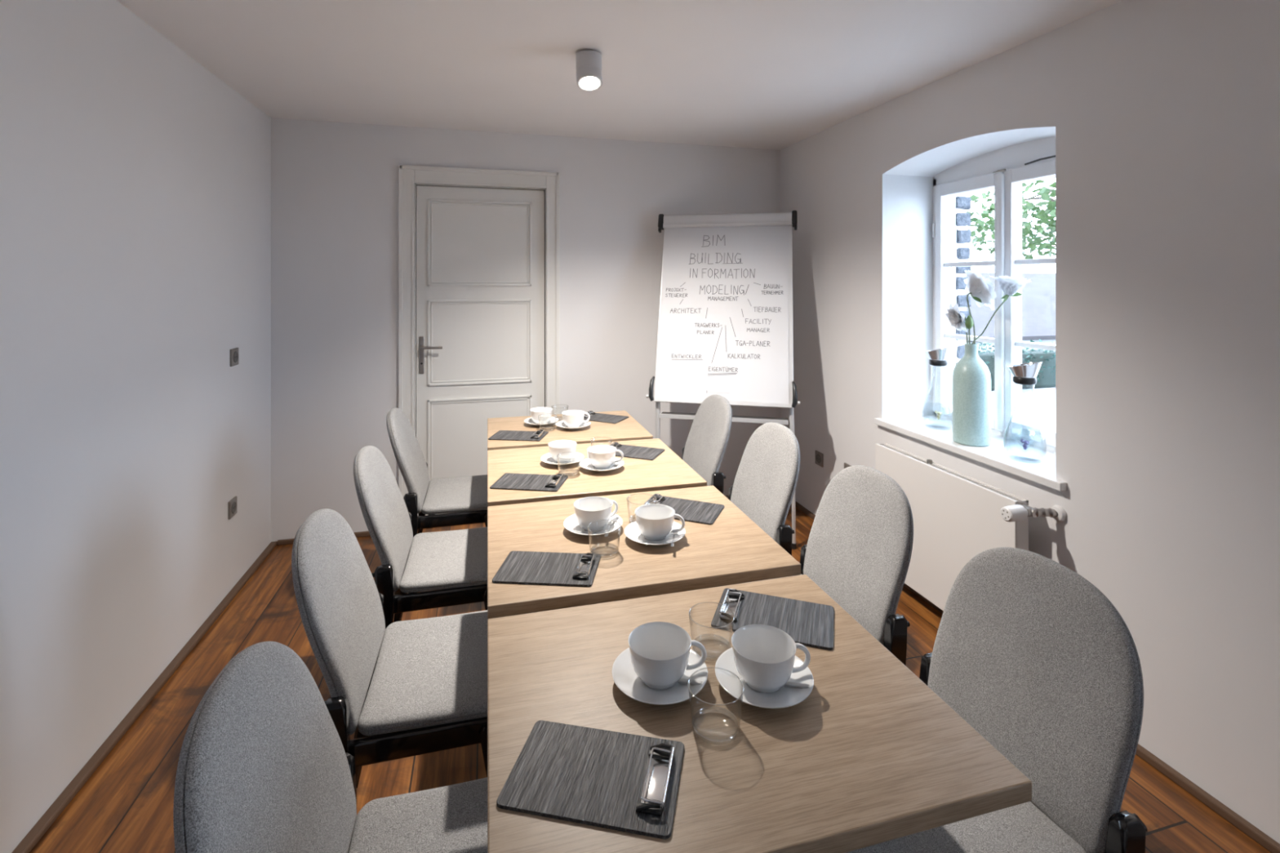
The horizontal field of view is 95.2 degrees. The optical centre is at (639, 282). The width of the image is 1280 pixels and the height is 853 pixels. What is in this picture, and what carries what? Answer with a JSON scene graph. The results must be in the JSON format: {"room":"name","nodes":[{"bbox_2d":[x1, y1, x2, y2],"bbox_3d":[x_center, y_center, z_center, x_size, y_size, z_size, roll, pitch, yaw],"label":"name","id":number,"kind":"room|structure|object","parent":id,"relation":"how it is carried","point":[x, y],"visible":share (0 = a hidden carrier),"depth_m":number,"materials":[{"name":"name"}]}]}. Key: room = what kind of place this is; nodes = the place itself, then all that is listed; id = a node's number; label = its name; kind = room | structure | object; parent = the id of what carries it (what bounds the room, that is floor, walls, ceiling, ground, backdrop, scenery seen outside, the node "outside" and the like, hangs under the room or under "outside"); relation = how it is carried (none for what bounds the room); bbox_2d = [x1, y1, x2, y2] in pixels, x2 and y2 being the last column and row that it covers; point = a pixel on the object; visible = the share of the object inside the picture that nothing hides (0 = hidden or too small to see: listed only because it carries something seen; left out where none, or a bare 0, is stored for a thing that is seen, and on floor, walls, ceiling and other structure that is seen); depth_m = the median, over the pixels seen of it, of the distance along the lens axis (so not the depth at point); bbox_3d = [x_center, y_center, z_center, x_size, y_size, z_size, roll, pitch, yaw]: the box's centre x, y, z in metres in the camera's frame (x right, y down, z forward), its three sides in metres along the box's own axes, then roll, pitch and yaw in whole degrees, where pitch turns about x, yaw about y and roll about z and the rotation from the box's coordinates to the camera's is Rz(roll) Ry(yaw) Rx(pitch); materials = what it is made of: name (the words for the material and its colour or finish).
{"room":"meeting room","nodes":[
{"label":"meeting room","id":0,"kind":"room"},
{"bbox_2d":[0,0,271,852],"bbox_3d":[-1.198,0.219,-0.291,0.150,2.462,7.242,0,0,-15],"label":"wall","id":1,"kind":"structure","parent":0,"point":[135,181],"depth_m":1.86,"materials":[{"name":"white paint"}]},
{"bbox_2d":[12,541,276,852],"bbox_3d":[-1.109,1.440,-0.268,0.034,0.020,7.242,0,0,-15],"label":"baseboard","id":2,"kind":"structure","parent":1,"relation":"attached to","point":[42,825],"depth_m":1.89,"materials":[{"name":"brown wood"}]},
{"bbox_2d":[227,496,236,519],"bbox_3d":[-1.905,1.052,2.736,0.013,0.081,0.081,0,0,-15],"label":"wall socket","id":3,"kind":"object","parent":1,"relation":"attached to","point":[232,504],"visible":1,"depth_m":2.72,"materials":[{"name":"beige metal"}]},
{"bbox_2d":[229,347,239,366],"bbox_3d":[-1.909,0.350,2.754,0.013,0.081,0.081,0,0,-15],"label":"wall socket","id":4,"kind":"object","parent":1,"relation":"attached to","point":[233,353],"visible":1,"depth_m":2.74,"materials":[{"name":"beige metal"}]},
{"bbox_2d":[271,117,780,542],"bbox_3d":[-0.405,0.219,3.736,3.718,2.462,0.150,0,0,-15],"label":"wall","id":5,"kind":"structure","parent":0,"point":[335,184],"depth_m":3.38,"materials":[{"name":"white paint"}]},
{"bbox_2d":[398,164,559,515],"bbox_3d":[-0.957,0.385,3.540,0.928,2.130,0.150,0,0,-15],"label":"door","id":6,"kind":"structure","parent":5,"relation":"in","point":[479,249],"depth_m":3.52,"materials":[{"name":"white paint"}]},
{"bbox_2d":[276,495,728,545],"bbox_3d":[-0.530,1.437,3.615,3.048,0.026,0.020,0,0,-15],"label":"baseboard","id":7,"kind":"structure","parent":5,"relation":"attached to","point":[288,541],"depth_m":3.25,"materials":[{"name":"brown"}]},
{"bbox_2d":[116,0,1122,150],"bbox_3d":[0.576,-0.988,0.172,3.618,0.348,7.342,0,0,-15],"label":"ceiling","id":8,"kind":"structure","parent":0,"point":[768,74],"depth_m":2.35,"materials":[{"name":"paint"}]},
{"bbox_2d":[576,49,602,91],"bbox_3d":[-0.201,-0.838,2.317,0.102,0.135,0.116,0,0,-15],"label":"ceiling spotlight","id":9,"kind":"object","parent":8,"relation":"attached to","point":[588,62],"visible":1,"depth_m":2.28,"materials":[{"name":"grey metal"}]},
{"bbox_2d":[29,503,1271,852],"bbox_3d":[0.552,1.510,0.166,3.668,0.120,7.442,0,0,-15],"label":"floor","id":10,"kind":"structure","parent":0,"point":[126,805],"depth_m":1.76,"materials":[{"name":"brown wood"}]},
{"bbox_2d":[173,641,487,852],"bbox_3d":[-0.343,1.019,0.944,0.608,0.863,0.477,0,0,-15],"label":"chair","id":11,"kind":"object","parent":10,"relation":"on","point":[264,766],"visible":0.88,"depth_m":0.93,"materials":[{"name":"grey fabric"}]},
{"bbox_2d":[291,508,540,787],"bbox_3d":[-0.543,1.019,1.527,0.608,0.863,0.477,0,0,-15],"label":"chair","id":12,"kind":"object","parent":10,"relation":"on","point":[415,687],"visible":0.78,"depth_m":1.40,"materials":[{"name":"grey fabric"}]},
{"bbox_2d":[353,445,487,736],"bbox_3d":[-0.697,1.019,2.128,0.608,0.863,0.477,0,0,-15],"label":"chair","id":13,"kind":"object","parent":10,"relation":"on","point":[454,563],"visible":0.75,"depth_m":1.98,"materials":[{"name":"grey fabric"}]},
{"bbox_2d":[386,408,487,621],"bbox_3d":[-0.865,1.019,2.772,0.608,0.863,0.477,0,0,-15],"label":"chair","id":14,"kind":"object","parent":10,"relation":"on","point":[465,498],"visible":0.74,"depth_m":2.61,"materials":[{"name":"grey fabric"}]},
{"bbox_2d":[487,410,653,450],"bbox_3d":[-0.361,1.073,2.825,0.727,0.755,0.551,0,0,-15],"label":"table","id":15,"kind":"object","parent":10,"relation":"on","point":[628,429],"visible":0.38,"depth_m":2.72,"materials":[{"name":"brown wood"}]},
{"bbox_2d":[488,430,548,441],"bbox_3d":[-0.548,0.685,2.647,0.235,0.021,0.153,0,0,6],"label":"clipboard","id":16,"kind":"object","parent":15,"relation":"on","point":[504,435],"visible":1,"depth_m":2.63,"materials":[{"name":"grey wood"}]},
{"bbox_2d":[524,416,558,426],"bbox_3d":[-0.484,0.684,2.868,0.166,0.022,0.166,0,0,-15],"label":"saucer","id":17,"kind":"object","parent":15,"relation":"on","point":[553,420],"visible":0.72,"depth_m":2.87,"materials":[{"name":"white ceramic"}]},
{"bbox_2d":[529,407,552,424],"bbox_3d":[-0.480,0.655,2.869,0.119,0.066,0.110,0,0,-25],"label":"coffee cup","id":18,"kind":"object","parent":17,"relation":"on","point":[544,412],"visible":0.91,"depth_m":2.83,"materials":[{"name":"white ceramic"}]},
{"bbox_2d":[537,414,556,431],"bbox_3d":[-0.437,0.661,2.761,0.087,0.068,0.087,0,0,-15],"label":"drinking glass","id":19,"kind":"object","parent":15,"relation":"on","point":[540,428],"visible":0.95,"depth_m":2.75,"materials":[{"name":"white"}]},
{"bbox_2d":[551,404,568,421],"bbox_3d":[-0.406,0.661,2.969,0.087,0.068,0.087,0,0,-15],"label":"drinking glass","id":20,"kind":"object","parent":15,"relation":"on","point":[559,419],"visible":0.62,"depth_m":2.96,"materials":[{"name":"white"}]},
{"bbox_2d":[555,419,591,429],"bbox_3d":[-0.319,0.684,2.800,0.166,0.022,0.166,0,0,-15],"label":"saucer","id":21,"kind":"object","parent":15,"relation":"on","point":[561,424],"visible":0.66,"depth_m":2.80,"materials":[{"name":"white ceramic"}]},
{"bbox_2d":[561,409,590,427],"bbox_3d":[-0.315,0.655,2.799,0.119,0.066,0.110,0,0,20],"label":"coffee cup","id":22,"kind":"object","parent":21,"relation":"on","point":[572,417],"visible":0.92,"depth_m":2.77,"materials":[{"name":"white ceramic"}]},
{"bbox_2d":[583,410,628,423],"bbox_3d":[-0.194,0.685,2.998,0.235,0.021,0.153,0,0,25],"label":"clipboard","id":23,"kind":"object","parent":15,"relation":"on","point":[598,417],"visible":0.71,"depth_m":2.99,"materials":[{"name":"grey wood"}]},
{"bbox_2d":[487,438,706,606],"bbox_3d":[-0.199,1.073,2.233,0.742,0.755,0.593,0,0,-15],"label":"table","id":24,"kind":"object","parent":10,"relation":"on","point":[668,471],"visible":0.33,"depth_m":2.12,"materials":[{"name":"brown wood"}]},
{"bbox_2d":[489,472,568,492],"bbox_3d":[-0.382,0.685,2.031,0.235,0.021,0.153,0,0,7],"label":"clipboard","id":25,"kind":"object","parent":24,"relation":"on","point":[518,482],"visible":1,"depth_m":2.02,"materials":[{"name":"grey wood"}]},
{"bbox_2d":[540,452,584,465],"bbox_3d":[-0.299,0.684,2.256,0.166,0.022,0.166,0,0,-15],"label":"saucer","id":26,"kind":"object","parent":24,"relation":"on","point":[546,458],"visible":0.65,"depth_m":2.25,"materials":[{"name":"white ceramic"}]},
{"bbox_2d":[547,440,577,463],"bbox_3d":[-0.295,0.655,2.259,0.119,0.066,0.110,0,0,-30],"label":"coffee cup","id":27,"kind":"object","parent":26,"relation":"on","point":[559,448],"visible":0.95,"depth_m":2.22,"materials":[{"name":"white ceramic"}]},
{"bbox_2d":[556,452,581,476],"bbox_3d":[-0.258,0.661,2.124,0.087,0.068,0.087,0,0,-15],"label":"drinking glass","id":28,"kind":"object","parent":24,"relation":"on","point":[569,474],"visible":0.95,"depth_m":2.11,"materials":[{"name":"clear glass"}]},
{"bbox_2d":[579,457,623,471],"bbox_3d":[-0.143,0.684,2.185,0.166,0.022,0.166,0,0,-15],"label":"saucer","id":29,"kind":"object","parent":24,"relation":"on","point":[584,464],"visible":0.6,"depth_m":2.18,"materials":[{"name":"white ceramic"}]},
{"bbox_2d":[586,444,623,469],"bbox_3d":[-0.139,0.655,2.182,0.119,0.066,0.110,0,0,35],"label":"coffee cup","id":30,"kind":"object","parent":29,"relation":"on","point":[600,456],"visible":1,"depth_m":2.15,"materials":[{"name":"white ceramic"}]},
{"bbox_2d":[595,464,619,470],"bbox_3d":[-0.117,0.675,2.133,0.104,0.005,0.020,0,0,-40],"label":"teaspoon","id":31,"kind":"object","parent":29,"relation":"on","point":[615,465],"visible":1,"depth_m":2.15,"materials":[{"name":"silver metal"}]},
{"bbox_2d":[608,442,665,460],"bbox_3d":[-0.032,0.685,2.397,0.235,0.021,0.153,0,0,21],"label":"clipboard","id":32,"kind":"object","parent":24,"relation":"on","point":[628,451],"visible":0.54,"depth_m":2.39,"materials":[{"name":"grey wood"}]},
{"bbox_2d":[487,485,800,618],"bbox_3d":[-0.038,1.073,1.631,0.750,0.755,0.581,0,0,-15],"label":"table","id":33,"kind":"object","parent":10,"relation":"on","point":[733,549],"visible":0.44,"depth_m":1.51,"materials":[{"name":"brown wood"}]},
{"bbox_2d":[492,551,600,586],"bbox_3d":[-0.222,0.685,1.420,0.235,0.021,0.153,0,0,5],"label":"clipboard","id":34,"kind":"object","parent":33,"relation":"on","point":[520,567],"visible":1,"depth_m":1.41,"materials":[{"name":"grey wood"}]},
{"bbox_2d":[563,512,622,535],"bbox_3d":[-0.132,0.684,1.646,0.166,0.022,0.166,0,0,-15],"label":"saucer","id":35,"kind":"object","parent":33,"relation":"on","point":[571,524],"visible":0.48,"depth_m":1.64,"materials":[{"name":"white ceramic"}]},
{"bbox_2d":[573,496,617,531],"bbox_3d":[-0.130,0.655,1.650,0.110,0.066,0.119,0,0,15],"label":"coffee cup","id":36,"kind":"object","parent":35,"relation":"on","point":[589,509],"visible":0.97,"depth_m":1.62,"materials":[{"name":"white ceramic"}]},
{"bbox_2d":[604,520,614,536],"bbox_3d":[-0.085,0.675,1.600,0.020,0.005,0.104,0,0,6],"label":"teaspoon","id":37,"kind":"object","parent":35,"relation":"on","point":[611,523],"visible":1,"depth_m":1.63,"materials":[{"name":"silver metal"}]},
{"bbox_2d":[587,519,621,558],"bbox_3d":[-0.092,0.661,1.506,0.087,0.068,0.087,0,0,-15],"label":"drinking glass","id":38,"kind":"object","parent":33,"relation":"on","point":[590,548],"visible":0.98,"depth_m":1.49,"materials":[{"name":"clear glass"}]},
{"bbox_2d":[626,493,656,523],"bbox_3d":[0.005,0.661,1.698,0.087,0.068,0.087,0,0,-15],"label":"drinking glass","id":39,"kind":"object","parent":33,"relation":"on","point":[629,519],"visible":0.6,"depth_m":1.69,"materials":[{"name":"clear glass"}]},
{"bbox_2d":[624,520,685,545],"bbox_3d":[0.040,0.684,1.589,0.166,0.022,0.166,0,0,-15],"label":"saucer","id":40,"kind":"object","parent":33,"relation":"on","point":[632,532],"visible":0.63,"depth_m":1.57,"materials":[{"name":"white ceramic"}]},
{"bbox_2d":[635,503,684,540],"bbox_3d":[0.044,0.655,1.591,0.119,0.066,0.110,0,0,-30],"label":"coffee cup","id":41,"kind":"object","parent":40,"relation":"on","point":[655,522],"visible":1,"depth_m":1.57,"materials":[{"name":"white ceramic"}]},
{"bbox_2d":[671,532,677,546],"bbox_3d":[0.088,0.675,1.543,0.020,0.005,0.104,0,0,6],"label":"teaspoon","id":42,"kind":"object","parent":40,"relation":"on","point":[673,533],"visible":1,"depth_m":1.55,"materials":[{"name":"silver metal"}]},
{"bbox_2d":[643,493,724,524],"bbox_3d":[0.125,0.685,1.790,0.235,0.021,0.153,0,0,22],"label":"clipboard","id":43,"kind":"object","parent":33,"relation":"on","point":[693,511],"visible":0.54,"depth_m":1.79,"materials":[{"name":"grey wood"}]},
{"bbox_2d":[681,394,732,493],"bbox_3d":[0.140,1.019,2.956,0.608,0.863,0.477,0,0,-15],"label":"chair","id":44,"kind":"object","parent":10,"relation":"on","point":[704,450],"visible":0.45,"depth_m":2.96,"materials":[{"name":"grey fabric"}]},
{"bbox_2d":[646,210,799,549],"bbox_3d":[0.509,0.509,3.504,0.849,1.882,0.545,0,0,13],"label":"flip chart","id":45,"kind":"object","parent":10,"relation":"on","point":[726,326],"visible":0.95,"depth_m":3.41,"materials":[{"name":"white paper"}]},
{"bbox_2d":[659,413,788,424],"bbox_3d":[0.461,0.763,3.277,0.717,0.021,0.016,0,0,13],"label":"tray","id":46,"kind":"object","parent":45,"relation":"on","point":[686,416],"depth_m":3.28,"materials":[{"name":"silver metal"}]},
{"bbox_2d":[654,422,799,595],"bbox_3d":[0.306,1.019,2.343,0.608,0.863,0.477,0,0,-15],"label":"chair","id":47,"kind":"object","parent":10,"relation":"on","point":[763,488],"visible":0.48,"depth_m":2.35,"materials":[{"name":"grey fabric"}]},
{"bbox_2d":[487,574,1031,852],"bbox_3d":[0.116,1.073,1.012,0.735,0.755,0.600,0,0,-15],"label":"table","id":48,"kind":"object","parent":10,"relation":"on","point":[873,755],"visible":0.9,"depth_m":0.90,"materials":[{"name":"brown wood"}]},
{"bbox_2d":[496,720,684,839],"bbox_3d":[-0.062,0.685,0.826,0.235,0.021,0.153,0,0,11],"label":"clipboard","id":49,"kind":"object","parent":48,"relation":"on","point":[619,781],"visible":1,"depth_m":0.81,"materials":[{"name":"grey wood"}]},
{"bbox_2d":[612,647,707,705],"bbox_3d":[0.034,0.684,1.018,0.166,0.022,0.166,0,0,-15],"label":"saucer","id":50,"kind":"object","parent":48,"relation":"on","point":[624,675],"visible":0.56,"depth_m":0.99,"materials":[{"name":"white ceramic"}]},
{"bbox_2d":[628,622,706,689],"bbox_3d":[0.038,0.655,1.015,0.119,0.066,0.110,0,0,37],"label":"coffee cup","id":51,"kind":"object","parent":50,"relation":"on","point":[660,651],"visible":1,"depth_m":1.03,"materials":[{"name":"white ceramic"}]},
{"bbox_2d":[677,678,702,684],"bbox_3d":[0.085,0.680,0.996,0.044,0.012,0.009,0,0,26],"label":"teaspoon","id":52,"kind":"object","parent":50,"relation":"on","point":[682,681],"visible":0.83,"depth_m":0.99,"materials":[{"name":"grey metal"}]},
{"bbox_2d":[688,601,734,661],"bbox_3d":[0.135,0.661,1.106,0.087,0.068,0.087,0,0,-15],"label":"drinking glass","id":53,"kind":"object","parent":48,"relation":"on","point":[690,618],"visible":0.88,"depth_m":1.10,"materials":[{"name":"clear glass"}]},
{"bbox_2d":[688,666,743,745],"bbox_3d":[0.118,0.661,0.911,0.087,0.068,0.087,0,0,-15],"label":"drinking glass","id":54,"kind":"object","parent":48,"relation":"on","point":[737,722],"visible":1,"depth_m":0.90,"materials":[{"name":"clear glass"}]},
{"bbox_2d":[715,647,813,708],"bbox_3d":[0.213,0.684,1.010,0.166,0.022,0.166,0,0,-15],"label":"saucer","id":55,"kind":"object","parent":48,"relation":"on","point":[784,697],"visible":0.54,"depth_m":0.98,"materials":[{"name":"white ceramic"}]},
{"bbox_2d":[731,624,810,693],"bbox_3d":[0.217,0.655,1.007,0.119,0.066,0.110,0,0,37],"label":"coffee cup","id":56,"kind":"object","parent":55,"relation":"on","point":[764,655],"visible":1,"depth_m":1.02,"materials":[{"name":"white ceramic"}]},
{"bbox_2d":[782,681,809,688],"bbox_3d":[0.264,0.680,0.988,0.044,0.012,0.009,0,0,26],"label":"teaspoon","id":57,"kind":"object","parent":55,"relation":"on","point":[794,685],"visible":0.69,"depth_m":0.98,"materials":[{"name":"grey metal"}]},
{"bbox_2d":[711,588,834,650],"bbox_3d":[0.278,0.685,1.213,0.235,0.021,0.153,0,0,19],"label":"clipboard","id":58,"kind":"object","parent":48,"relation":"on","point":[808,624],"visible":1,"depth_m":1.21,"materials":[{"name":"grey wood"}]},
{"bbox_2d":[689,465,913,666],"bbox_3d":[0.464,1.019,1.754,0.608,0.863,0.477,0,0,-15],"label":"chair","id":59,"kind":"object","parent":10,"relation":"on","point":[858,549],"visible":0.51,"depth_m":1.75,"materials":[{"name":"grey fabric"}]},
{"bbox_2d":[847,546,1147,852],"bbox_3d":[0.592,1.019,1.159,0.608,0.863,0.477,0,0,-15],"label":"chair","id":60,"kind":"object","parent":10,"relation":"on","point":[1028,651],"visible":0.59,"depth_m":1.12,"materials":[{"name":"grey fabric"}]},
{"bbox_2d":[780,0,1279,844],"bbox_3d":[2.092,0.219,0.609,0.464,2.462,7.362,0,0,-15],"label":"wall","id":61,"kind":"structure","parent":0,"point":[1162,116],"depth_m":1.80,"materials":[{"name":"white paint"}]},
{"bbox_2d":[814,450,823,466],"bbox_3d":[1.083,1.065,3.538,0.013,0.081,0.081,0,0,-15],"label":"wall socket","id":62,"kind":"object","parent":61,"relation":"attached to","point":[819,457],"visible":1,"depth_m":3.53,"materials":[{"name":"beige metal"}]},
{"bbox_2d":[844,462,851,468],"bbox_3d":[1.159,1.050,3.248,0.013,0.081,0.081,0,0,-15],"label":"wall socket","id":63,"kind":"object","parent":61,"relation":"attached to","point":[846,465],"visible":0.15,"depth_m":3.26,"materials":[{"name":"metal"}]},
{"bbox_2d":[950,193,971,402],"bbox_3d":[1.670,0.058,3.050,0.097,1.192,0.067,0,0,-15],"label":"trim","id":64,"kind":"structure","parent":61,"relation":"attached to","point":[961,202],"depth_m":3.02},
{"bbox_2d":[874,137,1066,491],"bbox_3d":[1.519,0.057,2.560,0.399,1.332,1.009,0,0,-15],"label":"window","id":65,"kind":"structure","parent":61,"relation":"in","point":[1003,170],"depth_m":2.61,"materials":[{"name":"white paint"}]},
{"bbox_2d":[921,347,952,430],"bbox_3d":[1.426,0.499,2.795,0.141,0.387,0.141,0,0,-15],"label":"glass carafe","id":66,"kind":"object","parent":65,"relation":"on","point":[938,357],"visible":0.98,"depth_m":2.77,"materials":[{"name":"clear glass"}]},
{"bbox_2d":[951,342,991,446],"bbox_3d":[1.437,0.478,2.535,0.147,0.429,0.147,0,0,-15],"label":"ceramic vase","id":67,"kind":"object","parent":65,"relation":"on","point":[971,377],"visible":0.99,"depth_m":2.48,"materials":[{"name":"green ceramic"}]},
{"bbox_2d":[945,302,968,343],"bbox_3d":[1.391,0.221,2.571,0.071,0.264,0.133,0,0,-15],"label":"flower","id":68,"kind":"object","parent":67,"relation":"in","point":[956,318],"visible":0.95,"depth_m":2.56,"materials":[{"name":"white plant"}]},
{"bbox_2d":[964,315,973,344],"bbox_3d":[1.420,0.228,2.522,0.033,0.182,0.033,0,0,-15],"label":"bud","id":69,"kind":"object","parent":67,"relation":"in","point":[969,322],"visible":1,"depth_m":2.52,"materials":[{"name":"green plant"}]},
{"bbox_2d":[963,269,996,344],"bbox_3d":[1.488,0.147,2.564,0.117,0.413,0.187,0,0,25],"label":"flower","id":70,"kind":"object","parent":67,"relation":"in","point":[980,288],"visible":0.94,"depth_m":2.54,"materials":[{"name":"white plant"}]},
{"bbox_2d":[971,275,1031,344],"bbox_3d":[1.559,0.161,2.528,0.229,0.385,0.139,0,0,34],"label":"flower","id":71,"kind":"object","parent":67,"relation":"in","point":[1011,286],"visible":0.98,"depth_m":2.49,"materials":[{"name":"white plant"}]},
{"bbox_2d":[1003,361,1046,462],"bbox_3d":[1.506,0.499,2.289,0.141,0.387,0.141,0,0,-15],"label":"glass carafe","id":72,"kind":"object","parent":65,"relation":"on","point":[1024,374],"visible":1,"depth_m":2.26,"materials":[{"name":"clear glass"}]},
{"bbox_2d":[875,443,1066,611],"bbox_3d":[1.276,1.071,2.431,0.194,0.588,0.883,0,0,-15],"label":"radiator","id":73,"kind":"object","parent":61,"relation":"attached to","point":[957,517],"visible":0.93,"depth_m":2.41,"materials":[{"name":"white metal"}]},
{"bbox_2d":[876,443,1028,503],"bbox_3d":[1.278,0.791,2.484,0.056,0.012,0.782,0,0,-15],"label":"grille","id":74,"kind":"object","parent":73,"relation":"attached to","point":[993,493],"depth_m":2.40,"materials":[{"name":"white metal"}]},
{"bbox_2d":[791,501,1279,852],"bbox_3d":[1.867,1.436,0.509,0.022,0.028,7.242,0,0,-15],"label":"baseboard","id":75,"kind":"structure","parent":61,"relation":"attached to","point":[1252,832],"depth_m":1.63,"materials":[{"name":"brown wood"}]},
{"label":"outside","id":76,"kind":"structure","parent":0,"visible":0},
{"bbox_2d":[991,386,1055,429],"bbox_3d":[17.364,1.650,17.447,37.590,0.200,55.000,0,0,-15],"label":"ground","id":77,"kind":"structure","parent":76,"point":[1044,397],"depth_m":7.34,"materials":[{"name":"white"}]},
{"bbox_2d":[966,272,1055,351],"bbox_3d":[8.899,0.650,13.431,11.000,1.800,2.300,0,0,-15],"label":"outbuilding","id":78,"kind":"structure","parent":77,"relation":"on","point":[1038,295],"depth_m":12.86,"materials":[{"name":"tile"}]},
{"bbox_2d":[966,177,1055,259],"bbox_3d":[5.039,-0.438,7.246,4.723,3.991,2.477,0,0,-15],"label":"tree","id":79,"kind":"object","parent":77,"relation":"on","point":[1042,216],"visible":0.16,"depth_m":7.06,"materials":[{"name":"green plant"}]},
{"bbox_2d":[972,339,1055,391],"bbox_3d":[7.087,1.196,9.075,8.210,0.750,0.880,0,0,-15],"label":"hedge","id":80,"kind":"object","parent":77,"relation":"on","point":[1046,377],"visible":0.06,"depth_m":8.56,"materials":[{"name":"green plant"}]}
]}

